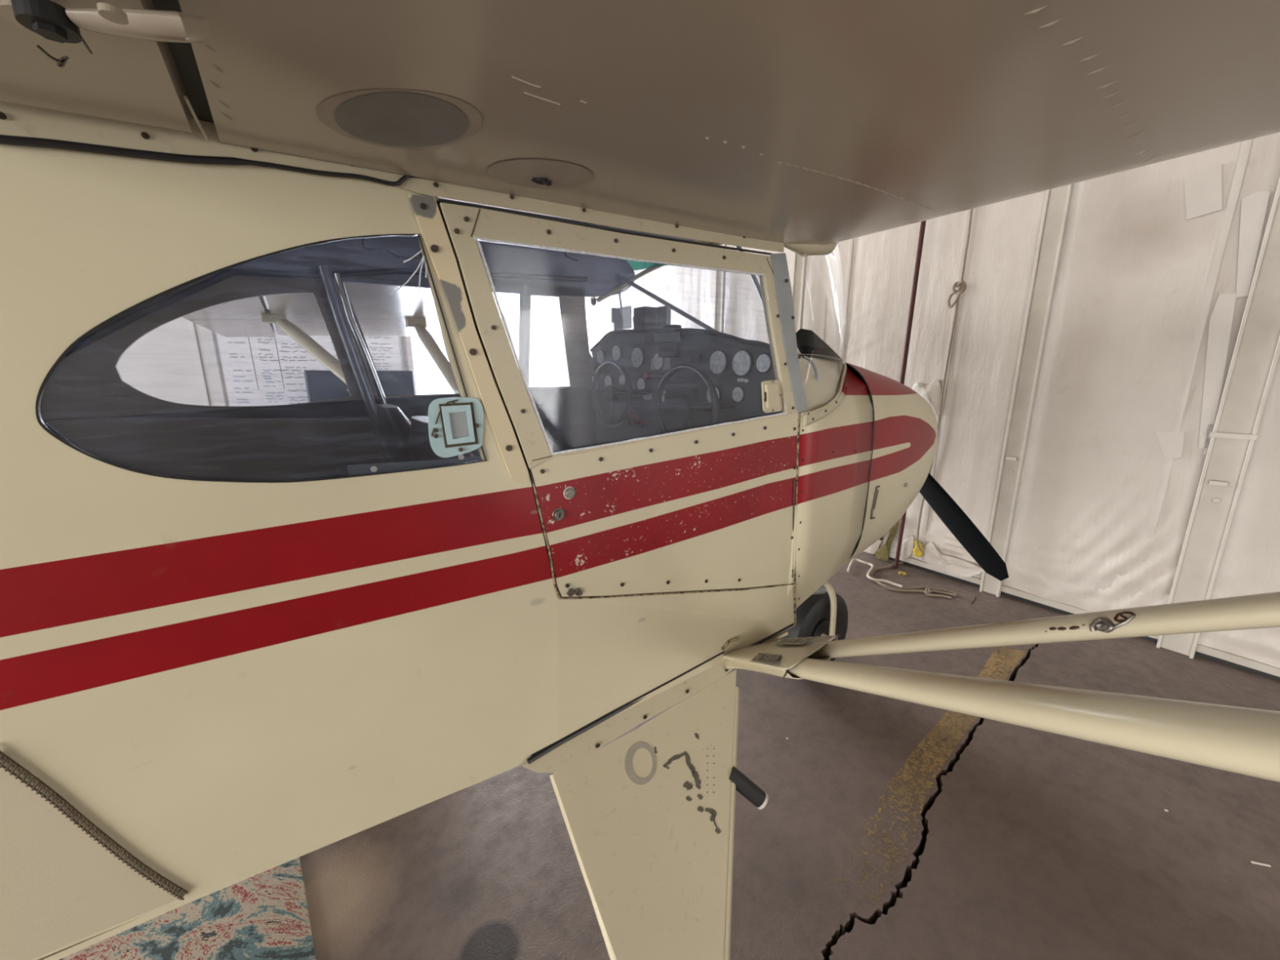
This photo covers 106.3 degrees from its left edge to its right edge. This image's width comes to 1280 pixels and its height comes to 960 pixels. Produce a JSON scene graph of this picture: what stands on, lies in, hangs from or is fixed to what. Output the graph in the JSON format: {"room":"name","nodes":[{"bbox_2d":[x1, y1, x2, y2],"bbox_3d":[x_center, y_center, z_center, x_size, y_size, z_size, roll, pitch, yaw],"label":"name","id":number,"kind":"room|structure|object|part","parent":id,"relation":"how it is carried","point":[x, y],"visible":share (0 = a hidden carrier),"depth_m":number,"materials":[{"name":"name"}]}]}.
{"room":"aircraft hangar","nodes":[
{"label":"aircraft hangar","id":0,"kind":"room"},
{"bbox_2d":[116,295,408,406],"bbox_3d":[-5.552,-1.303,4.873,10.840,3.400,0.060,-9,15,-35],"label":"wall","id":1,"kind":"structure","parent":0,"point":[162,363],"depth_m":5.21,"materials":[{"name":"white fabric"}]},
{"bbox_2d":[190,321,209,405],"bbox_3d":[-4.879,-0.910,5.405,0.024,2.400,0.020,-9,15,-35],"label":"trim","id":2,"kind":"structure","parent":1,"relation":"attached to","point":[191,322],"depth_m":5.31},
{"bbox_2d":[211,323,404,406],"bbox_3d":[-3.971,-1.265,5.979,1.913,1.574,0.029,-9,15,-35],"label":"whiteboard","id":3,"kind":"object","parent":1,"relation":"attached to","point":[265,371],"visible":0.38,"depth_m":5.69,"materials":[{"name":"paper"}]},
{"bbox_2d":[404,336,416,395],"bbox_3d":[-3.124,-1.428,6.564,0.060,2.900,0.080,-9,15,-35],"label":"trim","id":4,"kind":"structure","parent":1,"relation":"attached to","point":[407,339],"depth_m":6.48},
{"bbox_2d":[299,551,1279,959],"bbox_3d":[-2.532,1.310,1.147,10.850,0.060,16.300,-9,15,-35],"label":"floor","id":5,"kind":"structure","parent":0,"point":[1040,845],"depth_m":1.56,"materials":[{"name":"concrete"}]},
{"bbox_2d":[58,857,315,959],"bbox_3d":[-1.584,1.296,1.046,1.400,0.009,2.444,-11,16,-39],"label":"rug","id":6,"kind":"object","parent":5,"relation":"on","point":[264,915],"visible":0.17,"depth_m":1.32,"materials":[{"name":"multicoloured fabric"}]},
{"bbox_2d":[303,370,415,402],"bbox_3d":[-3.402,-0.608,5.983,1.108,1.475,0.530,-9,15,-35],"label":"cabinet","id":7,"kind":"object","parent":5,"relation":"on","point":[321,385],"visible":0.24,"depth_m":5.53,"materials":[{"name":"blue paint"}]},
{"bbox_3d":[-3.260,-1.037,5.684,1.068,0.239,0.016,-9,15,-35],"label":"drawer","id":8,"kind":"part","parent":7,"relation":"part of","materials":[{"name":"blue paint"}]},
{"bbox_2d":[0,0,1279,959],"bbox_3d":[-1.539,0.170,0.579,7.104,2.414,8.850,-9,15,-35],"label":"aeroplane","id":9,"kind":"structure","parent":5,"relation":"on","point":[237,644],"depth_m":0.67,"materials":[{"name":"beige metal"}]},
{"bbox_3d":[-0.609,0.233,0.671,0.915,0.650,0.033,-8,15,-32],"label":"panel","id":10,"kind":"part","parent":9,"relation":"part of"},
{"bbox_3d":[-0.360,-0.331,0.347,0.076,0.023,0.035,-2,13,-8],"label":"flap hinge arm","id":11,"kind":"part","parent":9,"relation":"part of","materials":[{"name":"beige paint"}]},
{"bbox_3d":[-0.464,-0.384,0.581,0.447,0.055,0.008,-9,15,-33],"label":"seal cord","id":12,"kind":"part","parent":9,"relation":"part of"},
{"bbox_3d":[-0.844,0.021,1.653,1.700,0.632,0.079,-9,15,-35],"label":"panel","id":13,"kind":"part","parent":9,"relation":"part of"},
{"bbox_3d":[-0.655,0.012,1.482,0.215,0.485,0.400,-9,15,-35],"label":"seat","id":14,"kind":"part","parent":9,"relation":"part of","materials":[{"name":"plastic"}]},
{"bbox_3d":[-0.364,0.101,1.086,0.215,0.485,0.400,-9,15,-35],"label":"seat","id":15,"kind":"part","parent":9,"relation":"part of","materials":[{"name":"plastic"}]},
{"bbox_2d":[427,397,483,457],"bbox_3d":[-0.296,-0.085,0.776,0.086,0.095,0.004,-9,15,-33],"label":"air vent","id":16,"kind":"object","parent":9,"relation":"attached to","point":[455,424],"depth_m":0.77,"materials":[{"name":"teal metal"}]},
{"bbox_2d":[588,298,595,305],"bbox_3d":[-0.222,-0.794,2.142,0.011,0.036,0.086,-11,17,-40],"label":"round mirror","id":17,"kind":"object","parent":9,"relation":"attached to","point":[593,300],"depth_m":2.12,"materials":[{"name":"paint"}]},
{"bbox_3d":[-0.105,-0.364,1.601,0.003,0.059,0.202,-9,15,-35],"label":"chrome trim","id":18,"kind":"part","parent":9,"relation":"part of","materials":[{"name":"silver metal"}]},
{"bbox_3d":[-0.029,-0.247,1.791,0.020,0.024,0.023,-9,15,-35],"label":"red knob","id":19,"kind":"part","parent":9,"relation":"part of","materials":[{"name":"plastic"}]},
{"bbox_3d":[-0.017,-0.233,1.777,0.020,0.024,0.023,-9,15,-35],"label":"red knob","id":20,"kind":"part","parent":9,"relation":"part of","materials":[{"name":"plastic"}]},
{"bbox_3d":[0.139,0.754,1.038,0.547,0.370,0.376,-9,15,-35],"label":"landing gear panel","id":21,"kind":"part","parent":9,"relation":"part of","materials":[{"name":"beige metal"}]},
{"bbox_3d":[0.026,-0.365,1.686,0.020,0.024,0.023,-9,15,-35],"label":"red knob","id":22,"kind":"part","parent":9,"relation":"part of","materials":[{"name":"plastic"}]},
{"bbox_3d":[0.053,-0.362,1.672,0.012,0.021,0.101,-9,15,-35],"label":"throttle plate","id":23,"kind":"part","parent":9,"relation":"part of","materials":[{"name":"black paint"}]},
{"bbox_3d":[0.121,0.108,1.132,0.792,0.497,0.020,-9,15,-35],"label":"door","id":24,"kind":"part","parent":9,"relation":"part of","materials":[{"name":"paint"}]},
{"bbox_3d":[0.113,-0.271,1.274,0.003,0.062,0.213,-9,15,-35],"label":"chrome trim","id":25,"kind":"part","parent":9,"relation":"part of","materials":[{"name":"silver metal"}]},
{"bbox_3d":[0.092,-0.276,1.657,0.012,0.490,1.002,-9,15,-35],"label":"instrument panel","id":26,"kind":"part","parent":9,"relation":"part of","materials":[{"name":"paint"}]},
{"bbox_3d":[0.225,-0.751,1.635,0.283,0.192,1.008,-9,15,-35],"label":"windshield moulding","id":27,"kind":"part","parent":9,"relation":"part of","materials":[{"name":"beige metal"}]},
{"bbox_2d":[760,379,782,413],"bbox_3d":[0.331,-0.210,1.204,0.083,0.080,0.004,-9,15,-35],"label":"latch","id":28,"kind":"object","parent":9,"relation":"attached to","point":[771,390],"depth_m":1.19,"materials":[{"name":"beige metal"}]},
{"bbox_3d":[0.331,-0.210,1.196,0.055,0.059,0.008,-9,15,-35],"label":"vent lid","id":29,"kind":"part","parent":9,"relation":"part of","materials":[{"name":"beige metal"}]},
{"bbox_3d":[1.129,-0.578,2.740,0.117,0.587,0.609,-9,15,-35],"label":"propeller blade","id":30,"kind":"part","parent":9,"relation":"part of","materials":[{"name":"black paint"}]},
{"bbox_3d":[0.346,-0.382,1.807,0.514,0.186,1.011,-9,15,-35],"label":"windshield moulding","id":31,"kind":"part","parent":9,"relation":"part of","materials":[{"name":"beige metal"}]},
{"bbox_3d":[1.504,0.134,2.370,0.117,0.587,0.609,-9,15,-35],"label":"propeller blade","id":32,"kind":"part","parent":9,"relation":"part of","materials":[{"name":"black paint"}]},
{"bbox_2d":[846,558,902,587],"bbox_3d":[1.770,0.698,3.619,0.282,0.021,0.487,-9,15,-35],"label":"rope","id":33,"kind":"object","parent":5,"relation":"on","point":[853,559],"visible":1,"depth_m":3.61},
{"bbox_2d":[875,518,901,561],"bbox_3d":[1.981,0.472,3.846,0.051,0.380,0.165,-9,15,-35],"label":"insulation","id":34,"kind":"object","parent":5,"relation":"on","point":[882,553],"visible":0.93,"depth_m":3.85},
{"bbox_2d":[893,510,906,568],"bbox_3d":[2.021,0.056,3.617,0.059,1.302,0.028,3,13,14],"label":"steel pole","id":35,"kind":"object","parent":5,"relation":"on","point":[903,518],"visible":0.34,"depth_m":3.70,"materials":[{"name":"brown metal"}]},
{"bbox_2d":[869,561,957,599],"bbox_3d":[2.029,0.688,3.722,0.526,0.021,0.922,4,13,15],"label":"rope","id":36,"kind":"object","parent":5,"relation":"on","point":[928,590],"visible":0.86,"depth_m":3.35,"materials":[{"name":"beige fabric"}]},
{"bbox_2d":[818,646,1025,919],"bbox_3d":[1.258,1.090,1.980,2.172,0.001,0.324,-9,15,-35],"label":"floor marking","id":37,"kind":"object","parent":5,"relation":"on","point":[1002,668],"depth_m":1.94,"materials":[{"name":"yellow paint"}]},
{"bbox_2d":[825,657,1028,959],"bbox_3d":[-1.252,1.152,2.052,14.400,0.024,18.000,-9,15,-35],"label":"crack","id":38,"kind":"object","parent":5,"relation":"in","point":[923,840],"depth_m":1.63,"materials":[{"name":"black"}]},
{"bbox_2d":[1250,861,1271,866],"bbox_3d":[1.937,1.198,1.498,0.044,0.002,0.005,4,13,16],"label":"debris","id":39,"kind":"object","parent":5,"relation":"on","point":[1253,862],"visible":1,"depth_m":1.50,"materials":[{"name":"white"}]},
{"bbox_2d":[585,132,1279,668],"bbox_3d":[2.729,-0.818,2.638,0.077,3.365,13.303,-9,15,-35],"label":"wall","id":40,"kind":"structure","parent":0,"point":[1133,272],"depth_m":2.88,"materials":[{"name":"white fabric"}]},
{"bbox_2d":[713,244,726,332],"bbox_3d":[0.833,-1.341,5.131,0.037,3.400,0.114,-9,15,-35],"label":"trim","id":41,"kind":"structure","parent":40,"relation":"attached to","point":[720,278],"depth_m":5.01,"materials":[{"name":"white paint"}]},
{"bbox_2d":[791,252,807,354],"bbox_3d":[1.400,-1.167,4.357,0.037,3.400,0.114,-9,15,-35],"label":"trim","id":42,"kind":"structure","parent":40,"relation":"attached to","point":[799,273],"depth_m":4.24,"materials":[{"name":"white paint"}]},
{"bbox_2d":[820,297,826,341],"bbox_3d":[1.589,-1.179,4.188,0.024,3.300,0.038,-9,15,-35],"label":"trim","id":43,"kind":"structure","parent":40,"relation":"attached to","point":[824,314],"depth_m":4.14,"materials":[{"name":"white fabric"}]},
{"bbox_2d":[840,238,853,359],"bbox_3d":[1.701,-1.145,4.034,0.022,3.300,0.038,-9,15,-35],"label":"trim","id":44,"kind":"structure","parent":40,"relation":"attached to","point":[851,241],"depth_m":3.93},
{"bbox_2d":[862,533,886,554],"bbox_3d":[1.967,0.442,3.960,0.056,0.389,0.310,-9,15,-35],"label":"cloth","id":45,"kind":"object","parent":40,"relation":"attached to","point":[872,549],"visible":0.17,"depth_m":4.00,"materials":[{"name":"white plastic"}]},
{"bbox_2d":[879,220,926,540],"bbox_3d":[1.953,-0.994,3.512,0.032,3.032,0.084,-9,15,-35],"label":"steel pole","id":46,"kind":"object","parent":40,"relation":"attached to","point":[922,226],"visible":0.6,"depth_m":3.43,"materials":[{"name":"metal"}]},
{"bbox_2d":[901,535,915,560],"bbox_3d":[2.102,0.538,3.775,0.052,0.217,0.084,-9,15,-35],"label":"cloth","id":47,"kind":"object","parent":40,"relation":"attached to","point":[908,545],"visible":0.95,"depth_m":3.76,"materials":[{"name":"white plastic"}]},
{"bbox_2d":[912,540,923,557],"bbox_3d":[2.118,0.531,3.664,0.050,0.127,0.069,-9,15,-35],"label":"tuft","id":48,"kind":"object","parent":40,"relation":"attached to","point":[916,551],"visible":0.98,"depth_m":3.66,"materials":[{"name":"yellow fabric"}]},
{"bbox_2d":[911,379,942,416],"bbox_3d":[2.104,-0.608,3.537,0.055,0.266,0.214,-9,15,-35],"label":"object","id":49,"kind":"object","parent":40,"relation":"attached to","point":[931,392],"visible":0.88,"depth_m":3.49,"materials":[{"name":"white plastic"}]},
{"bbox_2d":[918,208,970,559],"bbox_3d":[2.184,-0.997,3.376,0.024,3.300,0.038,-9,15,-35],"label":"trim","id":50,"kind":"structure","parent":40,"relation":"attached to","point":[967,211],"depth_m":3.38,"materials":[{"name":"white metal"}]},
{"bbox_2d":[924,541,982,577],"bbox_3d":[2.277,0.595,3.502,0.067,0.201,0.402,-9,15,-35],"label":"cloth","id":51,"kind":"object","parent":40,"relation":"attached to","point":[955,566],"visible":1,"depth_m":3.51,"materials":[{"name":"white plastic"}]},
{"bbox_2d":[979,183,1073,596],"bbox_3d":[2.424,-0.852,2.959,0.041,3.400,0.114,-9,15,-35],"label":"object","id":52,"kind":"structure","parent":40,"relation":"attached to","point":[1057,200],"depth_m":3.00,"materials":[{"name":"white paint"}]},
{"bbox_2d":[873,548,1279,681],"bbox_3d":[2.733,0.826,3.011,0.047,0.065,13.300,-9,15,-35],"label":"baseboard","id":53,"kind":"structure","parent":40,"relation":"attached to","point":[1232,660],"depth_m":3.02,"materials":[{"name":"white paint"}]},
{"bbox_2d":[1094,578,1112,591],"bbox_3d":[2.791,0.644,2.864,0.002,0.093,0.108,-9,15,-35],"label":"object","id":54,"kind":"structure","parent":40,"relation":"attached to","point":[1103,584],"depth_m":2.88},
{"bbox_2d":[1155,431,1184,458],"bbox_3d":[2.851,-0.187,2.590,0.002,0.153,0.116,-9,15,-35],"label":"patch","id":55,"kind":"object","parent":40,"relation":"attached to","point":[1171,443],"depth_m":2.58,"materials":[{"name":"white fabric"}]},
{"bbox_2d":[1129,138,1253,597],"bbox_3d":[2.864,-0.788,2.449,0.027,3.300,0.038,-9,15,-35],"label":"trim","id":56,"kind":"structure","parent":40,"relation":"attached to","point":[1246,145],"depth_m":2.44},
{"bbox_2d":[1183,164,1222,219],"bbox_3d":[2.799,-1.428,2.386,0.002,0.231,0.158,-9,15,-35],"label":"patch","id":57,"kind":"object","parent":40,"relation":"attached to","point":[1203,188],"depth_m":2.38,"materials":[{"name":"white fabric"}]},
{"bbox_2d":[1203,423,1214,454],"bbox_3d":[2.945,-0.204,2.452,0.002,0.157,0.084,-9,15,-35],"label":"trim","id":58,"kind":"structure","parent":40,"relation":"attached to","point":[1205,452],"depth_m":2.47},
{"bbox_2d":[1198,293,1236,448],"bbox_3d":[2.904,-0.543,2.434,0.002,0.764,0.109,-9,15,-35],"label":"trim","id":59,"kind":"structure","parent":40,"relation":"attached to","point":[1220,322],"depth_m":2.42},
{"bbox_2d":[1155,177,1279,658],"bbox_3d":[2.934,-0.695,2.264,0.041,3.400,0.138,-9,15,-35],"label":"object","id":60,"kind":"structure","parent":40,"relation":"attached to","point":[1255,356],"depth_m":2.37,"materials":[{"name":"white paint"}]},
{"bbox_2d":[1208,431,1257,439],"bbox_3d":[2.916,-0.216,2.361,0.008,0.024,0.150,-9,15,-35],"label":"trim","id":61,"kind":"structure","parent":40,"relation":"attached to","point":[1249,437],"depth_m":2.36,"materials":[{"name":"white paint"}]},
{"bbox_2d":[1235,190,1270,297],"bbox_3d":[2.905,-1.126,2.302,0.002,0.478,0.097,-9,15,-35],"label":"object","id":62,"kind":"structure","parent":40,"relation":"attached to","point":[1254,206],"depth_m":2.29,"materials":[{"name":"white fabric"}]},
{"bbox_3d":[-1.659,-1.797,-0.803,11.050,0.060,13.500,-9,15,-35],"label":"ceiling","id":63,"kind":"structure","parent":0,"visible":0},
{"bbox_2d":[916,208,973,551],"bbox_3d":[2.111,-0.981,3.260,0.098,3.131,0.059,11,17,39],"label":"rope","id":64,"kind":"object","parent":63,"relation":"hanging from","point":[962,284],"visible":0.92,"depth_m":3.23,"materials":[{"name":"beige fabric"}]}
]}

